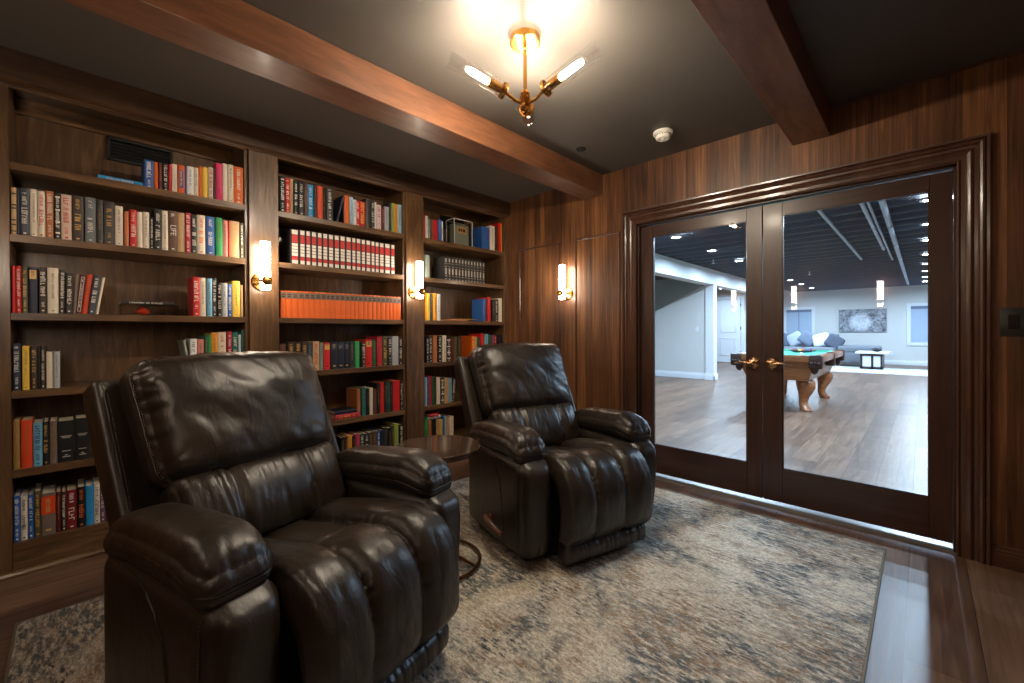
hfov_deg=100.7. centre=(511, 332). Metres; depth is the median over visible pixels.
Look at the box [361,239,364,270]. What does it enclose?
book
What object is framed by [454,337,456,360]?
book
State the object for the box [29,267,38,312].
book
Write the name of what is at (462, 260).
book
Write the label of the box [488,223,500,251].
book
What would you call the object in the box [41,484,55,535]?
book
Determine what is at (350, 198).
book
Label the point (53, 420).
book
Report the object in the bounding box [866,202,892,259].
ceiling pipe
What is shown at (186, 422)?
cushion
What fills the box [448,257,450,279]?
book
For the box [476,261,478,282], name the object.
book
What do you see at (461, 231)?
box
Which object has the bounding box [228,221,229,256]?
book
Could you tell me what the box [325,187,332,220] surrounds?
book
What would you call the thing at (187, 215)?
book
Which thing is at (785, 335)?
throw pillow
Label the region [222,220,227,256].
book
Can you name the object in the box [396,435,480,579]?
side table
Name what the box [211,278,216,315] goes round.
book
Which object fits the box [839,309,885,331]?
wall picture
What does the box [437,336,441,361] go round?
book
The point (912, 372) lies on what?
area rug
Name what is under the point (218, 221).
book
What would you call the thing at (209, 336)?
book
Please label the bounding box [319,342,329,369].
book
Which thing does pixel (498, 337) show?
book
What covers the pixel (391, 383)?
book
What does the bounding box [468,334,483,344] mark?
book
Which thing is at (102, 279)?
book
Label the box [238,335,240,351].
book
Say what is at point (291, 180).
book
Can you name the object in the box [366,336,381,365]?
book
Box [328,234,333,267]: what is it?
book
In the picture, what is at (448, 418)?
book
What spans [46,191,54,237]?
book
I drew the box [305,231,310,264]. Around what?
book
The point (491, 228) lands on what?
book
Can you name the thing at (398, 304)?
book
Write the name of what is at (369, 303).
book
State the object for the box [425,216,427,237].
book
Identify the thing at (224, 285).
book
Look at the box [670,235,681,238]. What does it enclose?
recessed light
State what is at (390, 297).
book
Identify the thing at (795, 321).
shade
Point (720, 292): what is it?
wall
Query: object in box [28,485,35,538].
book
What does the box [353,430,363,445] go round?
book
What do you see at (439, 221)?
book
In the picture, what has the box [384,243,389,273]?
book
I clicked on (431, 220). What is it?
book
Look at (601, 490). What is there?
footrest
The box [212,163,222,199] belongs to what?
book
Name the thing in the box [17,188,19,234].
book
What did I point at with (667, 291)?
ceiling
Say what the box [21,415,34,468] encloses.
book
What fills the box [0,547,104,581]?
baseboard
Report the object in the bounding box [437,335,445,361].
book
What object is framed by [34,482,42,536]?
book
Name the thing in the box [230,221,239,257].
book
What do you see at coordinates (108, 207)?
book
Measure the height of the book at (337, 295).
0.185 m
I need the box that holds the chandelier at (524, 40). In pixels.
[446,27,599,124]
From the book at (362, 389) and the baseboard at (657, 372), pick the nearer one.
the book at (362, 389)
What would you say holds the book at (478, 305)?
on the bookcase at (456, 297)
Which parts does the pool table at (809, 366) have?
rail, leg, leg, leg, rail, rail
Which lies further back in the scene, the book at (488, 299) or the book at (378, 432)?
the book at (488, 299)
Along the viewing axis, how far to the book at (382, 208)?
3.34 m
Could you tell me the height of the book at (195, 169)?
0.168 m
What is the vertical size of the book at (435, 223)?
0.179 m
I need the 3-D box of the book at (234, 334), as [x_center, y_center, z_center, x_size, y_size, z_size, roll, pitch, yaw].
[-1.772,0.131,2.684,0.171,0.268,0.031,0,0,44]
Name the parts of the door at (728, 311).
panel moulding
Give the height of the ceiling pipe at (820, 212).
0.117 m
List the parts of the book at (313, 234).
spine panel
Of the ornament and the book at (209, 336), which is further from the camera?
the book at (209, 336)
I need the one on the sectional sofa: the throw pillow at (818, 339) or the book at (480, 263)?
the throw pillow at (818, 339)
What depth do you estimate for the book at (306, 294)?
2.93 m
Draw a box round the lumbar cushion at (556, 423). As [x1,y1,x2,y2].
[488,402,580,446]
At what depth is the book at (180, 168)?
2.43 m
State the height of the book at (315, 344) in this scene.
0.203 m
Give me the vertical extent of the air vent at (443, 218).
0.133 m
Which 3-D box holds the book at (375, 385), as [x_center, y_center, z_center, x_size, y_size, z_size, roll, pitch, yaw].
[-1.107,0.512,3.379,0.185,0.236,0.025,0,0,44]
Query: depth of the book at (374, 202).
3.30 m
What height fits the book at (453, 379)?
0.217 m
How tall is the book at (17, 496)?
0.214 m
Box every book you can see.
[11,187,16,233]
[12,266,15,312]
[13,343,22,390]
[13,415,22,469]
[14,487,22,541]
[16,266,21,312]
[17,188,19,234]
[20,188,29,235]
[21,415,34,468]
[21,487,29,540]
[22,266,28,312]
[22,345,31,389]
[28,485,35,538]
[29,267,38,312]
[30,189,37,236]
[31,346,37,389]
[33,418,43,466]
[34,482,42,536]
[37,346,40,388]
[38,191,45,236]
[39,267,47,312]
[41,346,46,388]
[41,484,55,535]
[43,416,49,464]
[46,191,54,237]
[46,351,53,387]
[47,268,58,312]
[50,416,57,463]
[53,351,59,387]
[55,193,60,238]
[56,485,61,531]
[58,415,73,462]
[59,270,65,313]
[61,194,71,239]
[62,485,66,530]
[66,273,72,313]
[67,482,76,529]
[72,195,83,240]
[73,274,77,313]
[75,414,89,459]
[76,274,85,313]
[77,478,84,526]
[81,274,92,313]
[84,197,95,242]
[85,478,93,525]
[88,275,100,313]
[93,477,99,522]
[95,277,104,313]
[96,200,102,242]
[98,174,142,185]
[100,488,104,521]
[103,202,114,244]
[114,206,122,244]
[119,300,173,305]
[123,211,128,245]
[128,209,136,246]
[137,212,142,247]
[141,159,153,187]
[142,212,148,247]
[149,217,153,248]
[150,209,161,249]
[154,162,157,187]
[158,163,161,188]
[161,211,167,249]
[162,163,167,189]
[168,164,170,190]
[168,210,176,250]
[171,164,176,191]
[177,164,184,192]
[177,213,184,251]
[177,340,187,355]
[184,212,190,252]
[185,339,196,354]
[186,166,193,194]
[187,277,199,315]
[190,216,196,252]
[194,167,197,195]
[196,215,204,253]
[197,339,203,353]
[198,166,201,196]
[199,336,207,352]
[200,278,205,315]
[202,167,207,197]
[203,335,210,352]
[205,216,214,254]
[205,333,217,352]
[206,278,211,315]
[208,167,212,198]
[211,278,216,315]
[211,332,225,352]
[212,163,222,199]
[213,168,214,198]
[215,217,222,255]
[217,283,221,316]
[222,163,227,200]
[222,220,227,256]
[222,283,227,316]
[226,332,231,351]
[227,164,233,201]
[227,281,239,316]
[227,284,231,316]
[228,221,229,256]
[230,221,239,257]
[232,332,237,351]
[233,166,242,203]
[234,330,242,351]
[235,329,244,350]
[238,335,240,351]
[239,223,243,257]
[240,285,242,316]
[278,176,284,211]
[279,291,285,317]
[279,342,294,351]
[279,343,285,350]
[282,229,298,263]
[285,178,289,212]
[286,291,291,317]
[290,179,292,212]
[292,291,297,317]
[293,181,297,213]
[295,342,300,351]
[298,181,303,214]
[298,291,303,317]
[299,230,304,264]
[301,342,306,353]
[303,341,318,369]
[304,184,307,215]
[304,292,309,317]
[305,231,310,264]
[307,184,312,216]
[307,342,311,357]
[310,292,314,317]
[311,232,316,265]
[313,185,316,217]
[315,292,320,317]
[317,186,322,218]
[317,232,321,265]
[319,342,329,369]
[319,343,322,369]
[321,292,325,317]
[322,233,327,266]
[323,188,325,218]
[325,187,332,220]
[326,293,329,318]
[327,406,356,414]
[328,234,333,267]
[328,412,359,419]
[329,341,343,368]
[329,342,336,368]
[330,293,334,318]
[333,195,343,221]
[333,235,338,267]
[335,293,339,318]
[335,434,343,451]
[337,433,346,449]
[338,200,343,222]
[338,431,351,448]
[339,236,344,268]
[340,293,344,318]
[344,195,348,223]
[344,342,348,367]
[345,237,350,268]
[345,294,349,318]
[346,341,358,367]
[346,387,359,411]
[346,430,359,446]
[346,432,354,446]
[349,197,352,223]
[349,342,353,367]
[350,294,353,318]
[351,238,355,269]
[351,386,365,415]
[353,199,355,224]
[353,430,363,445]
[354,294,357,318]
[354,339,371,366]
[356,201,359,225]
[356,238,360,269]
[358,295,362,318]
[358,429,372,444]
[358,430,368,444]
[359,201,364,226]
[359,342,365,366]
[360,386,372,414]
[361,198,370,227]
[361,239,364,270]
[363,295,367,318]
[365,240,370,271]
[365,428,376,444]
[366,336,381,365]
[366,381,379,413]
[366,388,369,414]
[367,295,371,318]
[367,428,379,444]
[370,241,374,271]
[370,380,383,412]
[370,427,383,445]
[371,200,373,227]
[372,295,375,318]
[372,339,375,365]
[373,388,376,413]
[373,424,386,445]
[374,202,375,228]
[375,242,378,271]
[376,205,380,229]
[376,296,380,318]
[376,380,389,411]
[377,380,386,411]
[378,336,386,365]
[379,243,383,272]
[380,296,384,319]
[381,203,390,230]
[381,207,384,229]
[381,424,391,445]
[382,423,394,445]
[383,379,399,410]
[383,420,397,445]
[384,206,388,230]
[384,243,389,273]
[385,296,388,319]
[387,336,398,364]
[387,337,391,364]
[389,296,392,319]
[390,244,394,273]
[390,382,392,410]
[391,203,393,231]
[392,297,396,319]
[392,421,402,443]
[394,204,397,232]
[396,297,400,319]
[397,204,401,232]
[398,337,401,364]
[400,381,401,409]
[424,255,429,277]
[424,293,426,319]
[424,335,436,361]
[424,336,431,362]
[424,338,428,362]
[424,375,431,404]
[424,376,428,405]
[424,377,426,405]
[424,411,438,416]
[424,415,440,418]
[424,417,427,435]
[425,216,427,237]
[427,293,429,319]
[428,219,429,238]
[428,419,431,435]
[430,219,432,238]
[430,294,432,319]
[430,418,435,435]
[431,293,436,319]
[432,376,439,403]
[432,377,434,404]
[433,220,437,239]
[433,256,447,279]
[434,377,435,404]
[435,418,439,434]
[436,418,441,434]
[437,220,441,240]
[437,294,439,320]
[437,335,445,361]
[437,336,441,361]
[439,414,446,434]
[439,415,444,434]
[440,319,467,320]
[440,377,443,403]
[441,377,448,402]
[441,414,452,434]
[445,377,451,402]
[446,337,453,360]
[446,338,450,361]
[447,377,455,401]
[447,416,449,434]
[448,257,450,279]
[451,257,453,279]
[454,258,457,280]
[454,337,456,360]
[457,337,460,357]
[458,258,460,280]
[460,336,474,356]
[461,259,463,280]
[464,259,466,281]
[467,260,469,281]
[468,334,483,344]
[470,226,488,248]
[470,260,472,281]
[472,299,485,320]
[473,260,475,282]
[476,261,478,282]
[477,297,490,320]
[479,261,481,282]
[482,262,484,283]
[484,334,487,344]
[486,226,494,250]
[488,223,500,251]
[491,299,497,321]
[491,300,493,321]
[495,227,497,250]
[495,298,501,321]
[496,335,501,343]
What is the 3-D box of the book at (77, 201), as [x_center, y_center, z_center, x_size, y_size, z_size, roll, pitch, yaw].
[-2.252,-0.575,2.202,0.188,0.229,0.039,0,0,44]
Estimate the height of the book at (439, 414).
0.224 m
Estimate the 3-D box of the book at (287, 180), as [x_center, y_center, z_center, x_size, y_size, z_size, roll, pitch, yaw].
[-1.569,-0.920,2.909,0.187,0.236,0.028,0,0,44]
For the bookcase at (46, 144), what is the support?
on the floor
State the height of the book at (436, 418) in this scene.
0.201 m
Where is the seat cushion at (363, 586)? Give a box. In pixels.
[263,497,459,682]
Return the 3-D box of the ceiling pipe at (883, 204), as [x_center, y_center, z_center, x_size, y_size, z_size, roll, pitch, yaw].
[6.893,-1.429,7.564,0.072,0.131,13.874,0,0,44]
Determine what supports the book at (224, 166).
on the bookcase at (46, 144)
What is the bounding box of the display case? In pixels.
[446,218,472,246]
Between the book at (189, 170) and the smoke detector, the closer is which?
the book at (189, 170)
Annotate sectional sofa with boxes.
[784,333,881,363]
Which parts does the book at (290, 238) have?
spine panel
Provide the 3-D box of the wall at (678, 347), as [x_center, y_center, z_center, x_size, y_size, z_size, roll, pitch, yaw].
[2.601,-0.030,11.685,5.500,2.200,0.120,0,0,44]
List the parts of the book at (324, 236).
spine panel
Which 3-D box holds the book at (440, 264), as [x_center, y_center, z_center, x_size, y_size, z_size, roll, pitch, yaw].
[-0.648,-0.578,3.848,0.171,0.208,0.036,0,0,44]
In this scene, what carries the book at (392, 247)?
on the bookcase at (265, 222)
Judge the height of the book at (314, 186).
0.232 m
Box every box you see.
[118,304,178,315]
[450,223,468,245]
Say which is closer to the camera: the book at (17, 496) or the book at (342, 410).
the book at (17, 496)
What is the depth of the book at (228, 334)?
2.60 m
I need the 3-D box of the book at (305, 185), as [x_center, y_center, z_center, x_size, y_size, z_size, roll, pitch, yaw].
[-1.483,-0.914,2.987,0.182,0.224,0.021,0,0,44]
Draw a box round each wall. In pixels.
[247,149,248,312]
[507,53,1023,549]
[655,285,705,372]
[701,286,745,351]
[784,285,927,360]
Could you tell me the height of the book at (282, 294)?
0.180 m
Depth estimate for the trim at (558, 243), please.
3.95 m
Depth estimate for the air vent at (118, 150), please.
2.52 m
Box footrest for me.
[543,438,652,546]
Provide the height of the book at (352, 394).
0.207 m
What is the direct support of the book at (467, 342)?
on the bookcase at (456, 297)
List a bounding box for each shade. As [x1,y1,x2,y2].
[786,312,811,332]
[911,309,927,342]
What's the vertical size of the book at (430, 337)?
0.231 m
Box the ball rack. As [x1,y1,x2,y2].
[790,350,815,351]
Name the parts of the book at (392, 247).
spine panel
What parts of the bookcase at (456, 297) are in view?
panel, shelf, shelf, mounting rail, panel, shelf, rail, shelf, shelf, shelf, panel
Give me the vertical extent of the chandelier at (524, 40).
0.333 m
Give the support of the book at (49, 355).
on the bookcase at (46, 144)
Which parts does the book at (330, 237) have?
spine panel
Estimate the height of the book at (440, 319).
0.012 m
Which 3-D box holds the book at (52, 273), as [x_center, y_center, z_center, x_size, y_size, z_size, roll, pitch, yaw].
[-2.309,-0.206,2.138,0.188,0.222,0.036,0,0,44]
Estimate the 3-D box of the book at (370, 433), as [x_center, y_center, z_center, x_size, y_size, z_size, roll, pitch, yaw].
[-1.150,0.869,3.336,0.180,0.202,0.028,0,0,44]
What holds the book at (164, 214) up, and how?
on the bookcase at (46, 144)
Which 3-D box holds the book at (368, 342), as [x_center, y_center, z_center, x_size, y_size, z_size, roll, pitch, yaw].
[-1.166,0.155,3.326,0.190,0.210,0.051,0,0,44]
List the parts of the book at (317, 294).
spine panel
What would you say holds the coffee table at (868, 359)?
on the area rug at (912, 372)
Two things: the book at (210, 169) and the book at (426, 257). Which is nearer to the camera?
the book at (210, 169)
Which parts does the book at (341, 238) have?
spine panel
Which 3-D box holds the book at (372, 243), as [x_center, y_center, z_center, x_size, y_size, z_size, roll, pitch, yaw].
[-1.136,-0.590,3.342,0.171,0.239,0.032,0,0,44]
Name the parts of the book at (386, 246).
spine panel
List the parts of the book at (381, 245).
spine panel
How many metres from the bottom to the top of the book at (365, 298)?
0.186 m
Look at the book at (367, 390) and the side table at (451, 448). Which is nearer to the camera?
the side table at (451, 448)
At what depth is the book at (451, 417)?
3.84 m
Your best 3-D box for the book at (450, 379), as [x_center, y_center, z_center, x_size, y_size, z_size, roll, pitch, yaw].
[-0.616,0.516,3.885,0.179,0.218,0.030,0,0,44]
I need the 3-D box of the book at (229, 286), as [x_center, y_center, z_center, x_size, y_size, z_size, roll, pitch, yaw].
[-1.800,-0.200,2.674,0.188,0.200,0.021,0,0,44]
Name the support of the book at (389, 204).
on the bookcase at (265, 222)
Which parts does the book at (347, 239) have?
spine panel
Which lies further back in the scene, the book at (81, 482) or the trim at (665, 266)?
the trim at (665, 266)
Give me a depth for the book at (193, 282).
2.49 m
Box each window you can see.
[784,306,814,332]
[907,302,927,345]
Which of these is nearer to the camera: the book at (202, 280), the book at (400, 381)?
the book at (202, 280)
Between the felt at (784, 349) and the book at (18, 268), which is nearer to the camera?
the book at (18, 268)
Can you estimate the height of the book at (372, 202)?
0.222 m
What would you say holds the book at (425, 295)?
on the bookcase at (456, 297)
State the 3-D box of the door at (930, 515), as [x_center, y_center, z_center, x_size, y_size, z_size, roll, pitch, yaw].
[1.930,0.125,2.451,0.856,1.902,0.102,0,0,44]
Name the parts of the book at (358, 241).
spine panel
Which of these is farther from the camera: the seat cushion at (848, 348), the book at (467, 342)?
the seat cushion at (848, 348)
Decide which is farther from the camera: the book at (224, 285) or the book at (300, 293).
the book at (300, 293)
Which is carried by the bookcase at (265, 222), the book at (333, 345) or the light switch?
the book at (333, 345)
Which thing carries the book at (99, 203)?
on the bookcase at (46, 144)
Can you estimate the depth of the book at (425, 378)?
3.64 m
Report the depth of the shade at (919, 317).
13.34 m
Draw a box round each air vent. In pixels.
[107,136,172,166]
[440,215,463,230]
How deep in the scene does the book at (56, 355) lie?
2.08 m
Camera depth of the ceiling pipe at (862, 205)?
5.32 m
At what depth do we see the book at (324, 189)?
3.02 m
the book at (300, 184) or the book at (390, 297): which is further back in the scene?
the book at (390, 297)
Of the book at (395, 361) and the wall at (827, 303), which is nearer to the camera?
the book at (395, 361)
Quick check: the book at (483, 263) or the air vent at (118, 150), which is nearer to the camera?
the air vent at (118, 150)
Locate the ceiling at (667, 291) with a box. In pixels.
[655,279,700,311]
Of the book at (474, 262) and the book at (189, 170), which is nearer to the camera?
the book at (189, 170)
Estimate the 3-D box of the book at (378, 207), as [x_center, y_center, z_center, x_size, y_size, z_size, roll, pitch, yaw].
[-1.093,-0.903,3.372,0.152,0.195,0.037,0,0,44]
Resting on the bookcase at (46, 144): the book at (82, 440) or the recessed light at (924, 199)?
the book at (82, 440)
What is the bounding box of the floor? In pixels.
[0,362,1023,682]
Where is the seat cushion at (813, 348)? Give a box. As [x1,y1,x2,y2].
[802,347,835,349]
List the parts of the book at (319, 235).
spine panel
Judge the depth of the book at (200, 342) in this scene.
2.50 m
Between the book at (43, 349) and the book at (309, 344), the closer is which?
the book at (43, 349)
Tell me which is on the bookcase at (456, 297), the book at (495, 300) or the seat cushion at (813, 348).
the book at (495, 300)
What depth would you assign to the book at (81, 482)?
2.15 m
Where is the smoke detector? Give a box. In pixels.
[653,128,672,141]
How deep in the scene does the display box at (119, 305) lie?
2.33 m
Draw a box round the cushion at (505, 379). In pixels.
[469,342,570,416]
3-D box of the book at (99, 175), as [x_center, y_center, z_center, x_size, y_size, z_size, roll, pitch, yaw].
[-2.115,-0.808,2.293,0.131,0.022,0.177,0,0,44]
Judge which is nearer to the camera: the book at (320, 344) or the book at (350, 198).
the book at (320, 344)
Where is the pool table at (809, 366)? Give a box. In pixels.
[730,349,844,411]
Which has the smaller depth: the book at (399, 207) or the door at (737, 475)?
the door at (737, 475)
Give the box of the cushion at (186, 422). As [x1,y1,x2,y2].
[119,351,330,493]
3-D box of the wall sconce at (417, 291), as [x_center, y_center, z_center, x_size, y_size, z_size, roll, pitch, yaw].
[-0.769,-0.430,3.478,0.119,0.304,0.118,0,0,44]
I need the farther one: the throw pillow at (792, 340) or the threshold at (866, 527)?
the throw pillow at (792, 340)
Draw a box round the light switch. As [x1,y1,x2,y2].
[1000,307,1023,335]
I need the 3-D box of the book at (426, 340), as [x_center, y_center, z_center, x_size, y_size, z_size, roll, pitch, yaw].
[-0.786,0.148,3.703,0.176,0.217,0.024,0,0,44]
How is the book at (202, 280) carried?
on the bookcase at (46, 144)
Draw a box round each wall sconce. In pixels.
[251,241,271,290]
[408,261,424,298]
[557,265,572,299]
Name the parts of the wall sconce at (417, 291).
wall plate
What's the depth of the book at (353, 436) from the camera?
3.17 m
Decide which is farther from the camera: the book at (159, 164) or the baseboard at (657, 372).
the baseboard at (657, 372)
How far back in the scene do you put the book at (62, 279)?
2.10 m
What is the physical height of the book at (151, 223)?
0.174 m
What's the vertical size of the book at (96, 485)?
0.200 m
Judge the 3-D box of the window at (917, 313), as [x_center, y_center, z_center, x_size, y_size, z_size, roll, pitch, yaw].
[12.984,-0.273,13.156,1.110,1.350,0.029,0,0,44]
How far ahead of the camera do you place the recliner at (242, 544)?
1.32 m
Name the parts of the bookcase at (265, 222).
mounting rail, panel, panel, rail, shelf, shelf, shelf, shelf, shelf, panel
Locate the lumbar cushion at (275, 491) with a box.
[160,442,346,536]
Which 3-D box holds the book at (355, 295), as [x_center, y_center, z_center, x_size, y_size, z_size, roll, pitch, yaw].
[-1.230,-0.197,3.245,0.171,0.185,0.025,0,0,44]
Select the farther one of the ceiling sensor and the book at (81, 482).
the ceiling sensor
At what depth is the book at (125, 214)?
2.27 m
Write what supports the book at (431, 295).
on the bookcase at (456, 297)
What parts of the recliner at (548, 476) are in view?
lever, arm, frame, leg rest panel, arm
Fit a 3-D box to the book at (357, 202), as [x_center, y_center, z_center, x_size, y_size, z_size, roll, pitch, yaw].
[-1.209,-0.900,3.249,0.136,0.192,0.026,0,0,44]
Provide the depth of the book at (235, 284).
2.63 m
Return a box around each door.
[641,206,762,497]
[717,299,740,361]
[763,171,952,542]
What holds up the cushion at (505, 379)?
on the recliner at (548, 476)
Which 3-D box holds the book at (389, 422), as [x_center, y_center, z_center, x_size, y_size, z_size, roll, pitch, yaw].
[-1.000,0.852,3.502,0.187,0.233,0.037,0,0,44]
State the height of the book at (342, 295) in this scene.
0.186 m
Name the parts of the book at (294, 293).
spine panel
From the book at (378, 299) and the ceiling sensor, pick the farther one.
the book at (378, 299)
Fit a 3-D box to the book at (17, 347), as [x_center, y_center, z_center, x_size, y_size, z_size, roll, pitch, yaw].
[-2.385,0.160,2.050,0.166,0.221,0.024,0,0,44]
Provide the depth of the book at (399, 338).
3.46 m
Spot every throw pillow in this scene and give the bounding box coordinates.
[784,333,788,345]
[787,331,800,345]
[797,330,813,346]
[812,333,828,346]
[824,334,845,349]
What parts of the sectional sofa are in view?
backrest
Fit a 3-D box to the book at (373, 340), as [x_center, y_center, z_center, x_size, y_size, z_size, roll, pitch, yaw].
[-1.133,0.155,3.357,0.178,0.209,0.033,0,0,44]
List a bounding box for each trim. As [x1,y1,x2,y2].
[0,46,510,217]
[519,242,560,352]
[575,231,620,409]
[622,132,990,565]
[655,253,745,293]
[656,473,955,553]
[705,284,716,373]
[831,48,1023,108]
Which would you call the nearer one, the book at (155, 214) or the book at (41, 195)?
the book at (41, 195)
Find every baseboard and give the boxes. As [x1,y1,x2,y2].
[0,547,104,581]
[655,370,704,378]
[704,373,714,379]
[884,360,927,365]
[991,543,1023,572]
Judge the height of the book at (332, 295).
0.185 m
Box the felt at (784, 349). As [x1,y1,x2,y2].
[784,349,831,351]
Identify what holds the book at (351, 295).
on the bookcase at (265, 222)
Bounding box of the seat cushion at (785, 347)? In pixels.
[784,346,803,348]
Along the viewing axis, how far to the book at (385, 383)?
3.36 m
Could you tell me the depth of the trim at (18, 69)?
2.47 m
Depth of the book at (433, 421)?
3.70 m
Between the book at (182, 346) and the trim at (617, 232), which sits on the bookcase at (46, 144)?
the book at (182, 346)
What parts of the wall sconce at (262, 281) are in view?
wall plate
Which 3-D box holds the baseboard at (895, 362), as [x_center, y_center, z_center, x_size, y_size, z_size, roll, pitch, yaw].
[12.961,0.952,13.196,7.800,0.140,0.020,0,0,44]
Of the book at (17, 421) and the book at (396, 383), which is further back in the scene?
the book at (396, 383)
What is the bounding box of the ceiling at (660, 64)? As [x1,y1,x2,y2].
[0,0,1023,201]
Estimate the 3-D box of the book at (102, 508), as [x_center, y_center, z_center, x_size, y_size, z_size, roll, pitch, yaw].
[-2.182,0.879,2.260,0.167,0.200,0.018,0,0,44]
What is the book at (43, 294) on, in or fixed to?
on the bookcase at (46, 144)
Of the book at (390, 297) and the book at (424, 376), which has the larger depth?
the book at (424, 376)
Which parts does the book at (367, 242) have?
spine panel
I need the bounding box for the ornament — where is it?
[136,307,149,313]
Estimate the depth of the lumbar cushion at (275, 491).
1.50 m
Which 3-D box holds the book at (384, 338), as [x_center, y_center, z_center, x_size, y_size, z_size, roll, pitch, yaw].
[-1.069,0.144,3.426,0.179,0.231,0.042,0,0,44]
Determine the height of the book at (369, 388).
0.206 m
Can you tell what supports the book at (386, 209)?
on the bookcase at (265, 222)
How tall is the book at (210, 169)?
0.192 m
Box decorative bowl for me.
[871,348,881,351]
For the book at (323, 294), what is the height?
0.185 m
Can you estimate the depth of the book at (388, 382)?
3.38 m
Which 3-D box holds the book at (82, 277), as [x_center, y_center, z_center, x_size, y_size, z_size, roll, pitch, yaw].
[-2.233,-0.196,2.198,0.158,0.200,0.037,0,0,44]
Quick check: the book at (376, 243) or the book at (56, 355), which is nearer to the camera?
the book at (56, 355)
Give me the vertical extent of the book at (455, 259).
0.210 m
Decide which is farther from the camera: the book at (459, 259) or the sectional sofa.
the sectional sofa
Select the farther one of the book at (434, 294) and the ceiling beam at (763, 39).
the book at (434, 294)
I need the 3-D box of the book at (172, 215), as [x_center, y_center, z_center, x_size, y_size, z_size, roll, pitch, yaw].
[-1.982,-0.578,2.465,0.164,0.230,0.039,0,0,44]
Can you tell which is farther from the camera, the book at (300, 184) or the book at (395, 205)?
the book at (395, 205)
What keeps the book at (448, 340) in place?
on the bookcase at (456, 297)
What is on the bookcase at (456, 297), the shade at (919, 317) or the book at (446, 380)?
the book at (446, 380)
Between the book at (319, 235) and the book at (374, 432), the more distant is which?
the book at (374, 432)
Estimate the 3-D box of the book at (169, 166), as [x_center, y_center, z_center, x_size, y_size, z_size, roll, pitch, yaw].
[-1.984,-0.875,2.448,0.151,0.153,0.011,0,0,44]
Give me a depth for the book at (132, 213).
2.29 m
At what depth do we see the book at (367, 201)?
3.26 m
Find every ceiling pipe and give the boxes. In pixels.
[817,210,862,259]
[859,203,885,250]
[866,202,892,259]
[878,199,909,284]
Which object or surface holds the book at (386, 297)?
on the bookcase at (265, 222)
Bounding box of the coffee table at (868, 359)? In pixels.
[855,351,890,369]
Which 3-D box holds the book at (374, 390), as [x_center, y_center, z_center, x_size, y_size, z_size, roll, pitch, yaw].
[-1.113,0.533,3.346,0.138,0.194,0.028,0,0,44]
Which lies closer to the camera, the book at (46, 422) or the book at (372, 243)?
the book at (46, 422)
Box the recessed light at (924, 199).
[919,197,927,202]
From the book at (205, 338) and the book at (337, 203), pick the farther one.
the book at (337, 203)
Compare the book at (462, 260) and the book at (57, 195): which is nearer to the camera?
the book at (57, 195)
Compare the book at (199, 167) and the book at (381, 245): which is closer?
the book at (199, 167)
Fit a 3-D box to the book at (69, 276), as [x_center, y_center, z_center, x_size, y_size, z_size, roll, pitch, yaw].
[-2.268,-0.197,2.175,0.183,0.202,0.024,0,-1,44]
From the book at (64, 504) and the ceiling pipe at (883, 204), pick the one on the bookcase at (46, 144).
the book at (64, 504)
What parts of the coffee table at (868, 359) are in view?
panel, frame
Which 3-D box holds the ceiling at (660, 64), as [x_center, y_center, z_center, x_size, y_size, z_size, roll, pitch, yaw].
[-0.155,-1.363,1.911,4.080,0.120,3.589,0,0,44]
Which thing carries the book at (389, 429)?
on the bookcase at (265, 222)
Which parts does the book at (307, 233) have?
spine panel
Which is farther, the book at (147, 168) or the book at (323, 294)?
the book at (323, 294)
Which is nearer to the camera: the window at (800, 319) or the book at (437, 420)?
the book at (437, 420)
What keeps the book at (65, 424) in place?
on the bookcase at (46, 144)
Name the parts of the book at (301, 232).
spine panel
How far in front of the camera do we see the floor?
2.30 m
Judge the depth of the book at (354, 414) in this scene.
3.13 m
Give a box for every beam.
[63,0,602,199]
[690,0,830,144]
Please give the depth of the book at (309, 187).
2.95 m
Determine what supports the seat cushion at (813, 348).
on the sectional sofa
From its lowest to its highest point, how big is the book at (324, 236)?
0.239 m
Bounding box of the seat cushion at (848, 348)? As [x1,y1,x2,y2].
[838,345,881,352]
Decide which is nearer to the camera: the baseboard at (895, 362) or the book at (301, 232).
the book at (301, 232)
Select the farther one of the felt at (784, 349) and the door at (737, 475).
the felt at (784, 349)
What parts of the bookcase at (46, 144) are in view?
panel, shelf, shelf, panel, shelf, mounting rail, panel, panel, rail, shelf, shelf, shelf, panel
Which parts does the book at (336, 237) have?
spine panel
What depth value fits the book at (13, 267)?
1.99 m
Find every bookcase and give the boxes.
[0,83,248,574]
[248,150,405,440]
[404,191,506,439]
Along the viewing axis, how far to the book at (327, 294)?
3.04 m
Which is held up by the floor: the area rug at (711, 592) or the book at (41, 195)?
the area rug at (711, 592)
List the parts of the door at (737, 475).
rail, rail, lever, lever handle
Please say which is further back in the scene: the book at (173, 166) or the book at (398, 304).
the book at (398, 304)
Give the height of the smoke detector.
0.053 m
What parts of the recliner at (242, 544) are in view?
arm, frame, arm, leg rest panel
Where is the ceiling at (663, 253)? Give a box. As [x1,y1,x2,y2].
[655,252,744,285]
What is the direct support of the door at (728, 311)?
attached to the door frame
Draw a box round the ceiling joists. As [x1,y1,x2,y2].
[655,192,927,291]
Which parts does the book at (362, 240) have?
spine panel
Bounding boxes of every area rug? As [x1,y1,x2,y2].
[3,476,885,682]
[831,366,927,375]
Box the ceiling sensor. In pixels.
[576,147,585,151]
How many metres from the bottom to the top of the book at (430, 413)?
0.024 m
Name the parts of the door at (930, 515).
lever handle, lever, rail, rail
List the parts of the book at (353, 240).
spine panel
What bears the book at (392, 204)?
on the bookcase at (265, 222)
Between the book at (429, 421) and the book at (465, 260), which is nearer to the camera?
the book at (429, 421)
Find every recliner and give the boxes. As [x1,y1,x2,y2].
[83,351,459,682]
[454,342,655,564]
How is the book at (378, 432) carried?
on the bookcase at (265, 222)

